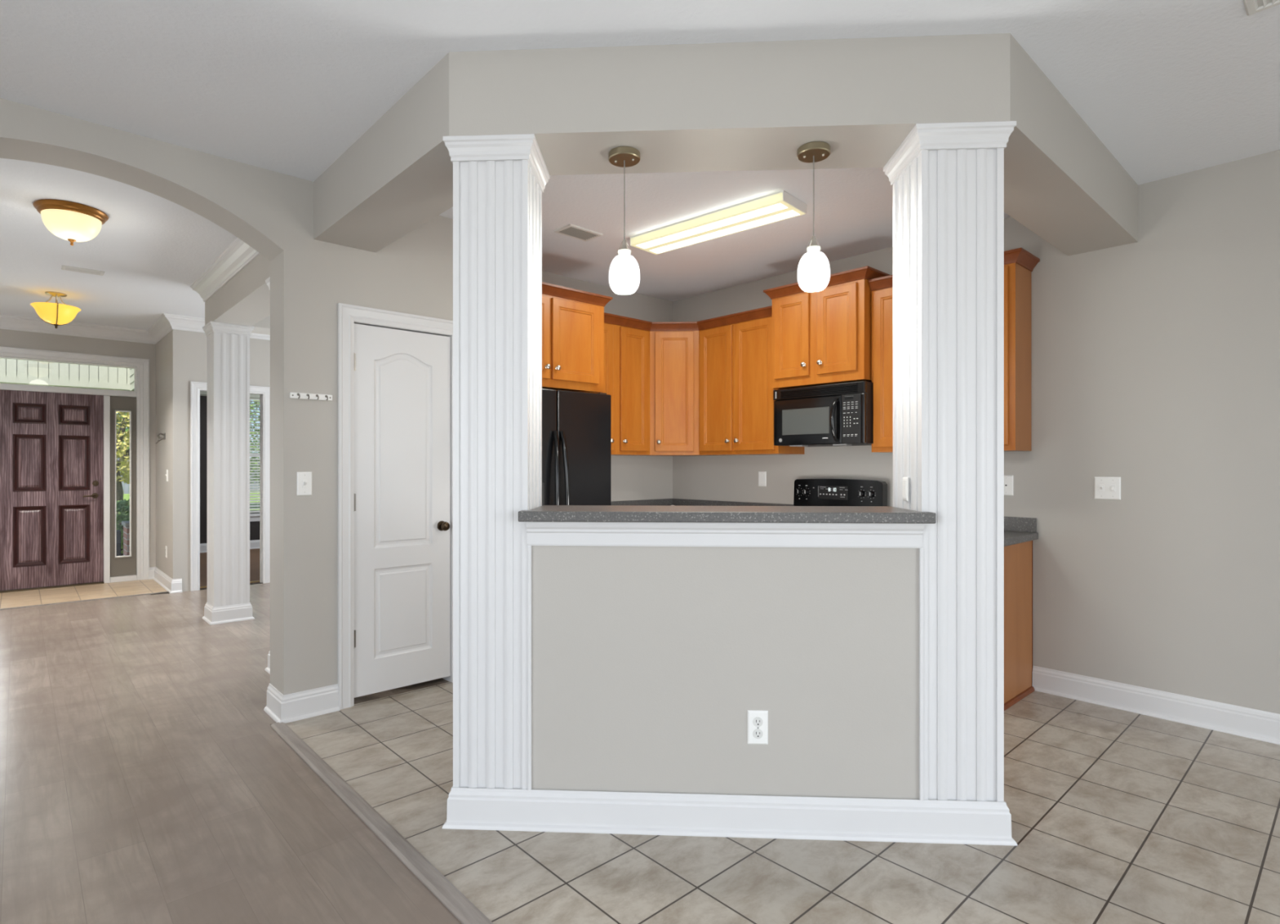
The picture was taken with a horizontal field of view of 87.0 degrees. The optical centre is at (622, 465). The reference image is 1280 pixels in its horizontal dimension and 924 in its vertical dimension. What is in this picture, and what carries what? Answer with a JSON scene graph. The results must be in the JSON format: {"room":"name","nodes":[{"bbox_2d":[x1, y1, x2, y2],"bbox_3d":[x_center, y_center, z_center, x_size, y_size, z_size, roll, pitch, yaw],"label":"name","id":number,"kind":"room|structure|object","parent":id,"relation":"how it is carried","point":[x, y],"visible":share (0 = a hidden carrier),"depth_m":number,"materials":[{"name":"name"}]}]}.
{"room":"kitchen","nodes":[
{"label":"kitchen","id":0,"kind":"room"},
{"bbox_2d":[0,328,155,567],"bbox_3d":[-6.094,-0.151,7.195,2.060,2.900,0.150,0,0,-42],"label":"wall","id":1,"kind":"structure","parent":0,"point":[8,338],"depth_m":7.51,"materials":[{"name":"paint"}]},
{"bbox_2d":[0,389,104,593],"bbox_3d":[-6.053,0.261,7.159,0.870,2.076,0.118,0,0,-42],"label":"door","id":2,"kind":"structure","parent":1,"relation":"in","point":[51,444],"depth_m":7.16,"materials":[{"name":"brown wood"}]},
{"bbox_2d":[0,356,136,391],"bbox_3d":[-6.085,-0.979,7.196,1.461,0.285,0.040,0,0,-42],"label":"window","id":3,"kind":"structure","parent":1,"relation":"in","point":[7,357],"depth_m":7.32,"materials":[{"name":"white plastic"}]},
{"bbox_2d":[0,346,149,583],"bbox_3d":[-6.075,0.042,7.184,1.691,2.513,0.152,0,0,-42],"label":"door frame","id":4,"kind":"structure","parent":1,"relation":"attached to","point":[107,393],"depth_m":7.54,"materials":[{"name":"white paint"}]},
{"bbox_2d":[110,395,136,577],"bbox_3d":[-5.620,0.231,7.589,0.239,2.012,0.054,0,0,-42],"label":"window","id":5,"kind":"structure","parent":1,"relation":"in","point":[120,566],"depth_m":7.57,"materials":[{"name":"beige paint"}]},
{"bbox_2d":[0,237,270,344],"bbox_3d":[-3.335,-1.464,5.932,4.240,0.135,5.415,0,0,-42],"label":"crown molding","id":6,"kind":"structure","parent":1,"relation":"attached to","point":[166,322],"depth_m":6.94,"materials":[{"name":"white paint"}]},
{"bbox_2d":[0,158,236,329],"bbox_3d":[-3.214,-1.596,6.051,5.100,0.130,5.900,0,0,-42],"label":"ceiling","id":7,"kind":"structure","parent":0,"point":[150,250],"depth_m":4.79,"materials":[{"name":"white paint"}]},
{"bbox_2d":[30,291,80,328],"bbox_3d":[-5.029,-1.375,5.990,0.348,0.312,0.362,0,0,-42],"label":"flush light","id":8,"kind":"object","parent":7,"relation":"attached to","point":[56,314],"visible":1,"depth_m":5.92,"materials":[{"name":"yellow glass"}]},
{"bbox_2d":[32,199,108,245],"bbox_3d":[-3.301,-1.425,4.043,0.352,0.212,0.352,0,0,-42],"label":"flush ceiling light","id":9,"kind":"object","parent":7,"relation":"attached to","point":[72,221],"visible":1,"depth_m":3.95,"materials":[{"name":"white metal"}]},
{"bbox_2d":[61,265,104,275],"bbox_3d":[-4.219,-1.527,5.276,0.260,0.009,0.130,0,0,-42],"label":"ceiling vent","id":10,"kind":"object","parent":7,"relation":"in","point":[63,267],"visible":1,"depth_m":5.26,"materials":[{"name":"white metal"}]},
{"bbox_2d":[0,358,259,399],"bbox_3d":[-7.548,-1.561,8.410,6.000,1.080,0.240,0,0,-42],"label":"wall","id":11,"kind":"structure","parent":0,"point":[11,371],"depth_m":8.63,"materials":[{"name":"paint"}]},
{"bbox_2d":[129,368,133,391],"bbox_3d":[-6.020,-1.451,8.518,0.162,0.900,1.680,0,0,-42],"label":"wall","id":12,"kind":"structure","parent":0,"point":[131,373],"depth_m":8.94,"materials":[{"name":"paint"}]},
{"bbox_2d":[155,328,186,591],"bbox_3d":[-4.953,-0.151,7.379,0.115,2.900,1.200,0,0,-42],"label":"wall","id":13,"kind":"structure","parent":0,"point":[171,350],"depth_m":6.98,"materials":[{"name":"paint"}]},
{"bbox_2d":[155,433,165,444],"bbox_3d":[-4.989,-0.294,7.277,0.076,0.116,0.155,0,0,-42],"label":"wall hook","id":14,"kind":"object","parent":13,"relation":"attached to","point":[163,434],"visible":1,"depth_m":7.26,"materials":[{"name":"metal"}]},
{"bbox_2d":[149,566,182,593],"bbox_3d":[-4.965,1.230,7.315,0.108,0.137,1.184,0,0,-44],"label":"baseboard","id":15,"kind":"structure","parent":13,"relation":"attached to","point":[173,586],"depth_m":7.12,"materials":[{"name":"white paint"}]},
{"bbox_2d":[164,546,167,557],"bbox_3d":[-4.866,0.919,7.189,0.010,0.120,0.073,0,0,-42],"label":"wall outlet","id":16,"kind":"object","parent":13,"relation":"attached to","point":[166,549],"visible":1,"depth_m":7.17,"materials":[{"name":"white plastic"}]},
{"bbox_2d":[164,469,168,481],"bbox_3d":[-4.829,0.104,7.141,0.019,0.125,0.073,0,0,-42],"label":"light switch","id":17,"kind":"object","parent":13,"relation":"attached to","point":[166,474],"visible":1,"depth_m":7.13,"materials":[{"name":"white plastic"}]},
{"bbox_2d":[0,97,453,695],"bbox_3d":[-3.103,-0.151,2.335,5.700,2.900,0.249,0,0,-42],"label":"wall","id":18,"kind":"structure","parent":0,"point":[271,211],"depth_m":3.47,"materials":[{"name":"paint"}]},
{"bbox_2d":[263,683,340,723],"bbox_3d":[-1.699,1.230,3.575,0.298,0.137,0.279,0,0,-42],"label":"baseboard","id":19,"kind":"structure","parent":18,"relation":"attached to","point":[290,708],"depth_m":3.48,"materials":[{"name":"white paint"}]},
{"bbox_2d":[297,471,311,495],"bbox_3d":[-1.635,0.093,3.473,0.073,0.122,0.019,0,0,-42],"label":"light switch","id":20,"kind":"object","parent":18,"relation":"attached to","point":[304,478],"visible":1,"depth_m":3.47,"materials":[{"name":"white plastic"}]},
{"bbox_2d":[289,391,332,400],"bbox_3d":[-1.605,-0.358,3.488,0.208,0.031,0.037,0,0,-42],"label":"coat rack","id":21,"kind":"object","parent":18,"relation":"attached to","point":[292,395],"visible":1,"depth_m":3.49,"materials":[{"name":"white plastic"}]},
{"bbox_2d":[337,302,453,710],"bbox_3d":[-1.270,0.217,3.875,0.747,2.163,0.136,0,0,-42],"label":"door frame","id":22,"kind":"structure","parent":18,"relation":"attached to","point":[348,314],"depth_m":3.62,"materials":[{"name":"white paint"}]},
{"bbox_2d":[354,323,450,697],"bbox_3d":[-1.238,0.244,3.832,0.584,2.030,0.097,0,0,-42],"label":"door","id":23,"kind":"structure","parent":18,"relation":"in","point":[402,378],"depth_m":3.83,"materials":[{"name":"white paint"}]},
{"bbox_2d":[186,330,270,591],"bbox_3d":[-3.619,-0.151,7.851,2.500,2.900,0.120,0,0,-42],"label":"wall","id":24,"kind":"structure","parent":0,"point":[196,342],"depth_m":7.03,"materials":[{"name":"paint"}]},
{"bbox_2d":[190,381,270,591],"bbox_3d":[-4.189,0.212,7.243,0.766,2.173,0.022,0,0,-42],"label":"door frame","id":25,"kind":"structure","parent":24,"relation":"attached to","point":[195,387],"depth_m":7.04,"materials":[{"name":"white paint"}]},
{"bbox_2d":[200,395,259,543],"bbox_3d":[-4.703,-0.151,9.283,3.000,2.900,3.500,0,0,-42],"label":"wall","id":26,"kind":"structure","parent":0,"point":[254,526],"depth_m":10.08,"materials":[{"name":"grey paint"}]},
{"bbox_2d":[200,539,259,552],"bbox_3d":[-5.737,1.230,10.525,2.680,0.137,0.030,0,0,-42],"label":"baseboard","id":27,"kind":"structure","parent":26,"relation":"attached to","point":[253,544],"depth_m":10.49,"materials":[{"name":"white paint"}]},
{"bbox_2d":[249,454,259,521],"bbox_3d":[-5.731,-0.106,10.578,1.020,1.950,0.140,0,0,-42],"label":"window","id":28,"kind":"structure","parent":26,"relation":"in","point":[254,517],"depth_m":10.52,"materials":[{"name":"white paint"}]},
{"bbox_2d":[249,398,259,512],"bbox_3d":[-5.724,-0.176,10.570,0.880,1.810,0.060,0,0,-42],"label":"window blind","id":29,"kind":"object","parent":28,"relation":"attached to","point":[257,400],"visible":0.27,"depth_m":10.54,"materials":[{"name":"white plastic"}]},
{"bbox_2d":[0,548,461,923],"bbox_3d":[-2.348,1.347,3.066,7.800,0.104,15.900,0,0,-42],"label":"floor","id":30,"kind":"structure","parent":0,"point":[146,777],"depth_m":2.74,"materials":[{"name":"wood"}]},
{"bbox_2d":[0,591,168,609],"bbox_3d":[-5.297,1.294,6.351,1.800,0.009,0.030,0,0,-42],"label":"transition strip","id":31,"kind":"object","parent":30,"relation":"on","point":[167,591],"visible":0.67,"depth_m":6.45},
{"bbox_2d":[202,320,254,625],"bbox_3d":[-3.343,0.060,5.720,0.326,2.478,0.326,0,0,-42],"label":"fluted column","id":32,"kind":"structure","parent":30,"relation":"on","point":[228,344],"depth_m":5.62,"materials":[{"name":"white paint"}]},
{"bbox_2d":[200,580,259,587],"bbox_3d":[-4.287,1.292,7.340,0.675,0.010,0.028,0,0,-42],"label":"threshold","id":33,"kind":"object","parent":30,"relation":"on","point":[257,580],"visible":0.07,"depth_m":7.48,"materials":[{"name":"brown wood"}]},
{"bbox_2d":[264,276,270,674],"bbox_3d":[-2.040,0.060,4.269,0.326,2.478,0.326,0,0,-42],"label":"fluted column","id":34,"kind":"structure","parent":30,"relation":"on","point":[267,669],"depth_m":4.26,"materials":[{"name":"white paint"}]},
{"bbox_2d":[270,722,493,923],"bbox_3d":[0.832,1.293,0.525,0.064,0.011,7.670,0,0,-42],"label":"transition strip","id":35,"kind":"object","parent":30,"relation":"on","point":[446,892],"visible":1,"depth_m":2.34,"materials":[{"name":"grey wood"}]},
{"bbox_2d":[204,253,270,334],"bbox_3d":[-1.751,-1.360,5.537,2.410,0.362,2.720,0,0,-42],"label":"beam","id":36,"kind":"structure","parent":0,"point":[245,299],"depth_m":5.05,"materials":[{"name":"paint"}]},
{"bbox_2d":[542,271,672,501],"bbox_3d":[-0.445,-0.101,5.356,2.292,2.800,0.133,0,0,-42],"label":"wall","id":37,"kind":"structure","parent":0,"point":[633,477],"depth_m":5.77,"materials":[{"name":"paint"}]},
{"bbox_2d":[542,281,612,393],"bbox_3d":[-0.647,-0.846,4.635,0.969,0.665,0.668,0,0,-42],"label":"upper cabinet","id":38,"kind":"object","parent":37,"relation":"attached to","point":[573,319],"visible":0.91,"depth_m":4.52,"materials":[{"name":"brown wood"}]},
{"bbox_2d":[604,312,652,455],"bbox_3d":[-0.143,-0.616,5.279,0.724,1.059,0.383,0,0,-42],"label":"upper cabinet","id":39,"kind":"object","parent":37,"relation":"attached to","point":[626,340],"visible":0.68,"depth_m":5.24,"materials":[{"name":"brown wood"}]},
{"bbox_2d":[644,321,706,456],"bbox_3d":[0.427,-0.616,5.619,0.641,1.059,0.641,0,0,-42],"label":"upper cabinet","id":40,"kind":"object","parent":37,"relation":"attached to","point":[673,345],"visible":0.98,"depth_m":5.39,"materials":[{"name":"brown wood"}]},
{"bbox_2d":[0,0,1279,301],"bbox_3d":[0.235,-1.565,0.412,8.100,0.173,8.500,0,0,-42],"label":"ceiling","id":41,"kind":"structure","parent":0,"point":[1170,88],"depth_m":2.53,"materials":[{"name":"white paint"}]},
{"bbox_2d":[553,223,603,241],"bbox_3d":[-0.279,-1.474,4.271,0.270,0.009,0.170,0,0,-44],"label":"ceiling vent","id":42,"kind":"object","parent":41,"relation":"in","point":[571,230],"visible":1,"depth_m":4.26,"materials":[{"name":"white metal"}]},
{"bbox_2d":[630,190,806,254],"bbox_3d":[0.546,-1.450,4.087,1.104,0.056,0.268,0,0,42],"label":"fluorescent fixture","id":43,"kind":"object","parent":41,"relation":"attached to","point":[780,206],"visible":1,"depth_m":3.98,"materials":[{"name":"white plastic"}]},
{"bbox_2d":[1242,0,1279,15],"bbox_3d":[2.032,-1.474,1.958,0.355,0.009,0.355,0,0,-42],"label":"ceiling vent","id":44,"kind":"object","parent":41,"relation":"in","point":[1251,6],"visible":1,"depth_m":2.15,"materials":[{"name":"white metal"}]},
{"bbox_2d":[531,546,918,799],"bbox_3d":[0.358,0.749,2.517,1.383,1.100,0.255,0,0,3],"label":"wall","id":45,"kind":"structure","parent":0,"point":[649,664],"depth_m":2.39,"materials":[{"name":"paint"}]},
{"bbox_2d":[527,546,531,791],"bbox_3d":[-0.333,0.728,2.424,0.013,0.882,0.016,0,0,3],"label":"batten","id":46,"kind":"object","parent":45,"relation":"attached to","point":[529,548],"visible":1,"depth_m":2.42,"materials":[{"name":"white paint"}]},
{"bbox_2d":[525,521,924,548],"bbox_3d":[0.349,0.242,2.375,1.385,0.090,0.030,0,0,3],"label":"trim","id":47,"kind":"structure","parent":45,"relation":"attached to","point":[903,535],"depth_m":2.37,"materials":[{"name":"white paint"}]},
{"bbox_2d":[518,505,936,524],"bbox_3d":[0.358,0.178,2.503,1.431,0.037,0.363,0,0,3],"label":"countertop","id":48,"kind":"structure","parent":45,"relation":"on","point":[566,513],"depth_m":2.34,"materials":[{"name":"grey stone"}]},
{"bbox_2d":[441,786,1017,845],"bbox_3d":[0.360,1.230,2.514,1.994,0.137,0.321,0,0,3],"label":"baseboard","id":49,"kind":"structure","parent":45,"relation":"attached to","point":[635,813],"depth_m":2.37,"materials":[{"name":"white paint"}]},
{"bbox_2d":[747,710,768,744],"bbox_3d":[0.477,0.924,2.378,0.072,0.119,0.010,0,0,3],"label":"wall outlet","id":50,"kind":"object","parent":45,"relation":"attached to","point":[757,720],"visible":1,"depth_m":2.38,"materials":[{"name":"white plastic"}]},
{"bbox_2d":[752,717,763,727],"bbox_3d":[0.477,0.903,2.375,0.035,0.035,0.003,0,0,3],"label":"receptacle","id":51,"kind":"object","parent":50,"relation":"attached to","point":[757,722],"depth_m":2.37,"materials":[{"name":"white plastic"}]},
{"bbox_2d":[753,728,763,738],"bbox_3d":[0.477,0.945,2.375,0.035,0.035,0.003,0,0,3],"label":"receptacle","id":52,"kind":"object","parent":50,"relation":"attached to","point":[757,733],"depth_m":2.37,"materials":[{"name":"white plastic"}]},
{"bbox_2d":[918,548,923,801],"bbox_3d":[1.040,0.728,2.349,0.013,0.882,0.016,0,0,3],"label":"batten","id":53,"kind":"object","parent":45,"relation":"attached to","point":[920,550],"visible":1,"depth_m":2.34,"materials":[{"name":"white paint"}]},
{"bbox_2d":[313,32,1137,255],"bbox_3d":[0.561,-1.335,3.026,4.327,0.313,1.467,0,0,-1],"label":"soffit","id":54,"kind":"structure","parent":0,"point":[743,105],"depth_m":2.40,"materials":[{"name":"paint"}]},
{"bbox_2d":[608,146,639,294],"bbox_3d":[0.007,-0.916,2.543,0.120,0.525,0.120,0,0,3],"label":"pendant lamp","id":55,"kind":"object","parent":54,"relation":"hanging from","point":[624,271],"visible":1,"depth_m":2.51,"materials":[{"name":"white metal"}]},
{"bbox_2d":[796,141,830,292],"bbox_3d":[0.710,-0.916,2.505,0.120,0.525,0.120,0,0,3],"label":"pendant lamp","id":56,"kind":"object","parent":54,"relation":"hanging from","point":[814,268],"visible":1,"depth_m":2.47,"materials":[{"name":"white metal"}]},
{"bbox_2d":[285,681,1279,923],"bbox_3d":[1.962,1.348,1.929,3.502,0.102,8.450,0,0,-42],"label":"floor tile","id":57,"kind":"structure","parent":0,"point":[1118,816],"depth_m":2.26,"materials":[{"name":"beige tile"}]},
{"bbox_2d":[443,133,550,789],"bbox_3d":[-0.468,0.060,2.574,0.329,2.477,0.346,0,0,3],"label":"fluted column","id":58,"kind":"structure","parent":57,"relation":"on","point":[500,181],"depth_m":2.44,"materials":[{"name":"white paint"}]},
{"bbox_2d":[542,388,611,506],"bbox_3d":[-0.622,0.398,4.568,0.903,1.797,0.771,0,0,-42],"label":"refrigerator","id":59,"kind":"object","parent":57,"relation":"on","point":[576,426],"visible":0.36,"depth_m":4.43,"materials":[{"name":"black metal"}]},
{"bbox_2d":[793,478,887,506],"bbox_3d":[1.314,0.695,4.568,0.692,1.204,0.692,0,0,-42],"label":"stove","id":60,"kind":"object","parent":57,"relation":"on","point":[826,491],"visible":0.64,"depth_m":4.71,"materials":[{"name":"black plastic"}]},
{"bbox_2d":[883,120,1016,801],"bbox_3d":[1.188,0.060,2.485,0.334,2.477,0.346,0,0,3],"label":"fluted column","id":61,"kind":"structure","parent":57,"relation":"on","point":[947,179],"depth_m":2.35,"materials":[{"name":"white paint"}]},
{"bbox_2d":[902,477,908,501],"bbox_3d":[1.044,0.087,2.492,0.009,0.088,0.050,0,0,3],"label":"wall outlet","id":62,"kind":"object","parent":61,"relation":"attached to","point":[905,480],"visible":1,"depth_m":2.48,"materials":[{"name":"white plastic"}]},
{"bbox_2d":[902,480,906,497],"bbox_3d":[1.042,0.087,2.492,0.004,0.066,0.033,0,0,3],"label":"receptacle","id":63,"kind":"object","parent":62,"relation":"attached to","point":[904,482],"depth_m":2.49,"materials":[{"name":"white plastic"}]},
{"bbox_2d":[1004,540,1034,711],"bbox_3d":[1.875,0.861,3.987,0.661,0.871,0.820,0,0,-42],"label":"base cabinet","id":64,"kind":"object","parent":57,"relation":"on","point":[1018,557],"visible":0.02,"depth_m":3.75,"materials":[{"name":"brown wood"}]},
{"bbox_2d":[1004,516,1038,546],"bbox_3d":[1.870,0.364,4.007,0.647,0.122,0.878,0,0,-42],"label":"countertop","id":65,"kind":"structure","parent":64,"relation":"on","point":[1016,530],"depth_m":3.90,"materials":[{"name":"grey stone"}]},
{"bbox_3d":[0.655,0.861,5.346,0.661,0.871,1.345,0,0,-42],"label":"base cabinet","id":66,"kind":"object","parent":57,"relation":"on","visible":0},
{"bbox_2d":[611,498,794,506],"bbox_3d":[0.403,0.360,5.122,1.342,0.130,1.349,0,0,-42],"label":"countertop","id":67,"kind":"structure","parent":66,"relation":"on","point":[677,502],"depth_m":5.75,"materials":[{"name":"grey stone"}]},
{"bbox_2d":[672,149,1279,714],"bbox_3d":[3.216,-0.101,3.088,0.128,2.800,8.500,0,0,-42],"label":"wall","id":68,"kind":"structure","parent":0,"point":[1155,359],"depth_m":3.51,"materials":[{"name":"paint"}]},
{"bbox_2d":[697,305,804,455],"bbox_3d":[0.969,-0.616,5.207,0.383,1.059,0.756,0,0,-42],"label":"upper cabinet","id":69,"kind":"object","parent":68,"relation":"attached to","point":[736,402],"visible":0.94,"depth_m":5.09,"materials":[{"name":"brown wood"}]},
{"bbox_2d":[758,471,766,486],"bbox_3d":[1.105,0.104,5.337,0.009,0.118,0.073,0,0,-42],"label":"wall outlet","id":70,"kind":"object","parent":68,"relation":"attached to","point":[762,474],"visible":1,"depth_m":5.33,"materials":[{"name":"white plastic"}]},
{"bbox_2d":[760,474,764,483],"bbox_3d":[1.103,0.104,5.335,0.004,0.066,0.033,0,0,-42],"label":"receptacle","id":71,"kind":"object","parent":70,"relation":"attached to","point":[762,476],"depth_m":5.33,"materials":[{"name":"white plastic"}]},
{"bbox_2d":[763,266,890,389],"bbox_3d":[1.427,-0.896,4.637,0.463,0.697,0.788,0,0,-42],"label":"upper cabinet","id":72,"kind":"object","parent":68,"relation":"attached to","point":[824,337],"visible":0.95,"depth_m":4.44,"materials":[{"name":"brown wood"}]},
{"bbox_2d":[773,381,873,446],"bbox_3d":[1.430,-0.332,4.605,0.501,0.398,0.686,0,0,-42],"label":"microwave","id":73,"kind":"object","parent":72,"relation":"attached to","point":[836,415],"visible":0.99,"depth_m":4.43,"materials":[{"name":"black plastic"}]},
{"bbox_2d":[868,274,893,453],"bbox_3d":[1.825,-0.632,4.254,0.383,1.092,0.390,0,0,-42],"label":"upper cabinet","id":74,"kind":"object","parent":68,"relation":"attached to","point":[882,288],"visible":0.21,"depth_m":4.24,"materials":[{"name":"brown wood"}]},
{"bbox_2d":[1004,475,1013,495],"bbox_3d":[2.287,0.117,4.020,0.010,0.120,0.075,0,0,-42],"label":"cable jack plate","id":75,"kind":"object","parent":68,"relation":"attached to","point":[1008,479],"visible":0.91,"depth_m":4.01,"materials":[{"name":"white plastic"}]},
{"bbox_2d":[1004,516,1036,532],"bbox_3d":[2.100,0.345,4.220,0.020,0.083,0.868,0,0,-42],"label":"backsplash","id":76,"kind":"structure","parent":68,"relation":"attached to","point":[1011,523],"depth_m":3.95,"materials":[{"name":"grey stone"}]},
{"bbox_2d":[1004,247,1039,451],"bbox_3d":[2.137,-0.640,3.958,0.313,1.107,0.463,0,0,-42],"label":"upper cabinet","id":77,"kind":"object","parent":68,"relation":"attached to","point":[1019,263],"visible":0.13,"depth_m":3.77,"materials":[{"name":"brown wood"}]},
{"bbox_2d":[1094,476,1120,499],"bbox_3d":[2.618,0.122,3.644,0.019,0.122,0.118,0,0,-42],"label":"light switch","id":78,"kind":"object","parent":68,"relation":"attached to","point":[1105,487],"visible":1,"depth_m":3.65,"materials":[{"name":"white plastic"}]},
{"bbox_2d":[1031,666,1279,745],"bbox_3d":[4.149,1.230,1.931,0.030,0.137,5.312,0,0,-42],"label":"baseboard","id":79,"kind":"structure","parent":68,"relation":"attached to","point":[1255,724],"depth_m":3.46,"materials":[{"name":"white paint"}]},
{"bbox_3d":[-6.302,1.459,8.520,10.000,0.280,2.100,0,0,-42],"label":"floor","id":80,"kind":"structure","parent":0,"visible":0},
{"bbox_2d":[115,529,120,555],"bbox_3d":[-6.822,1.094,8.994,0.200,0.450,0.200,0,0,-42],"label":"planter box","id":81,"kind":"object","parent":80,"relation":"on","point":[117,531],"visible":0.24,"depth_m":8.97,"materials":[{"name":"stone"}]},
{"bbox_2d":[121,520,129,555],"bbox_3d":[-6.352,1.024,8.811,0.275,0.590,0.440,0,0,-42],"label":"brick pier","id":82,"kind":"object","parent":80,"relation":"on","point":[126,524],"visible":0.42,"depth_m":8.63,"materials":[{"name":"brick"}]},
{"label":"outside","id":83,"kind":"structure","parent":0,"visible":0},
{"bbox_2d":[116,484,259,529],"bbox_3d":[-20.190,1.534,29.983,70.000,0.230,48.400,0,0,-42],"label":"ground","id":84,"kind":"structure","parent":83,"point":[126,496],"depth_m":30.11,"materials":[{"name":"green plant"}]},
{"bbox_2d":[115,411,129,524],"bbox_3d":[-11.515,-0.992,15.864,4.138,4.834,3.188,0,0,-42],"label":"tree","id":85,"kind":"object","parent":84,"relation":"on","point":[122,463],"visible":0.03,"depth_m":15.62,"materials":[{"name":"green plant"}]},
{"bbox_2d":[115,498,129,555],"bbox_3d":[-7.883,0.969,10.655,1.671,0.899,1.108,0,0,-42],"label":"bush","id":86,"kind":"object","parent":84,"relation":"on","point":[122,507],"visible":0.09,"depth_m":10.42,"materials":[{"name":"green plant"}]},
{"bbox_2d":[115,412,129,459],"bbox_3d":[-28.834,-2.839,37.281,12.488,8.524,5.556,0,0,-42],"label":"tree","id":87,"kind":"object","parent":84,"relation":"on","point":[127,428],"visible":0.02,"depth_m":36.59,"materials":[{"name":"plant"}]},
{"bbox_2d":[117,457,259,493],"bbox_3d":[-25.096,0.519,33.952,16.000,1.800,0.060,0,0,-42],"label":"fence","id":88,"kind":"object","parent":84,"relation":"on","point":[126,486],"visible":0.03,"depth_m":34.06,"materials":[{"name":"white"}]},
{"bbox_2d":[249,400,259,483],"bbox_3d":[-11.678,-1.234,22.429,4.514,5.320,2.731,0,0,-42],"label":"tree","id":89,"kind":"object","parent":84,"relation":"on","point":[254,400],"visible":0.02,"depth_m":21.57,"materials":[{"name":"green plant"}]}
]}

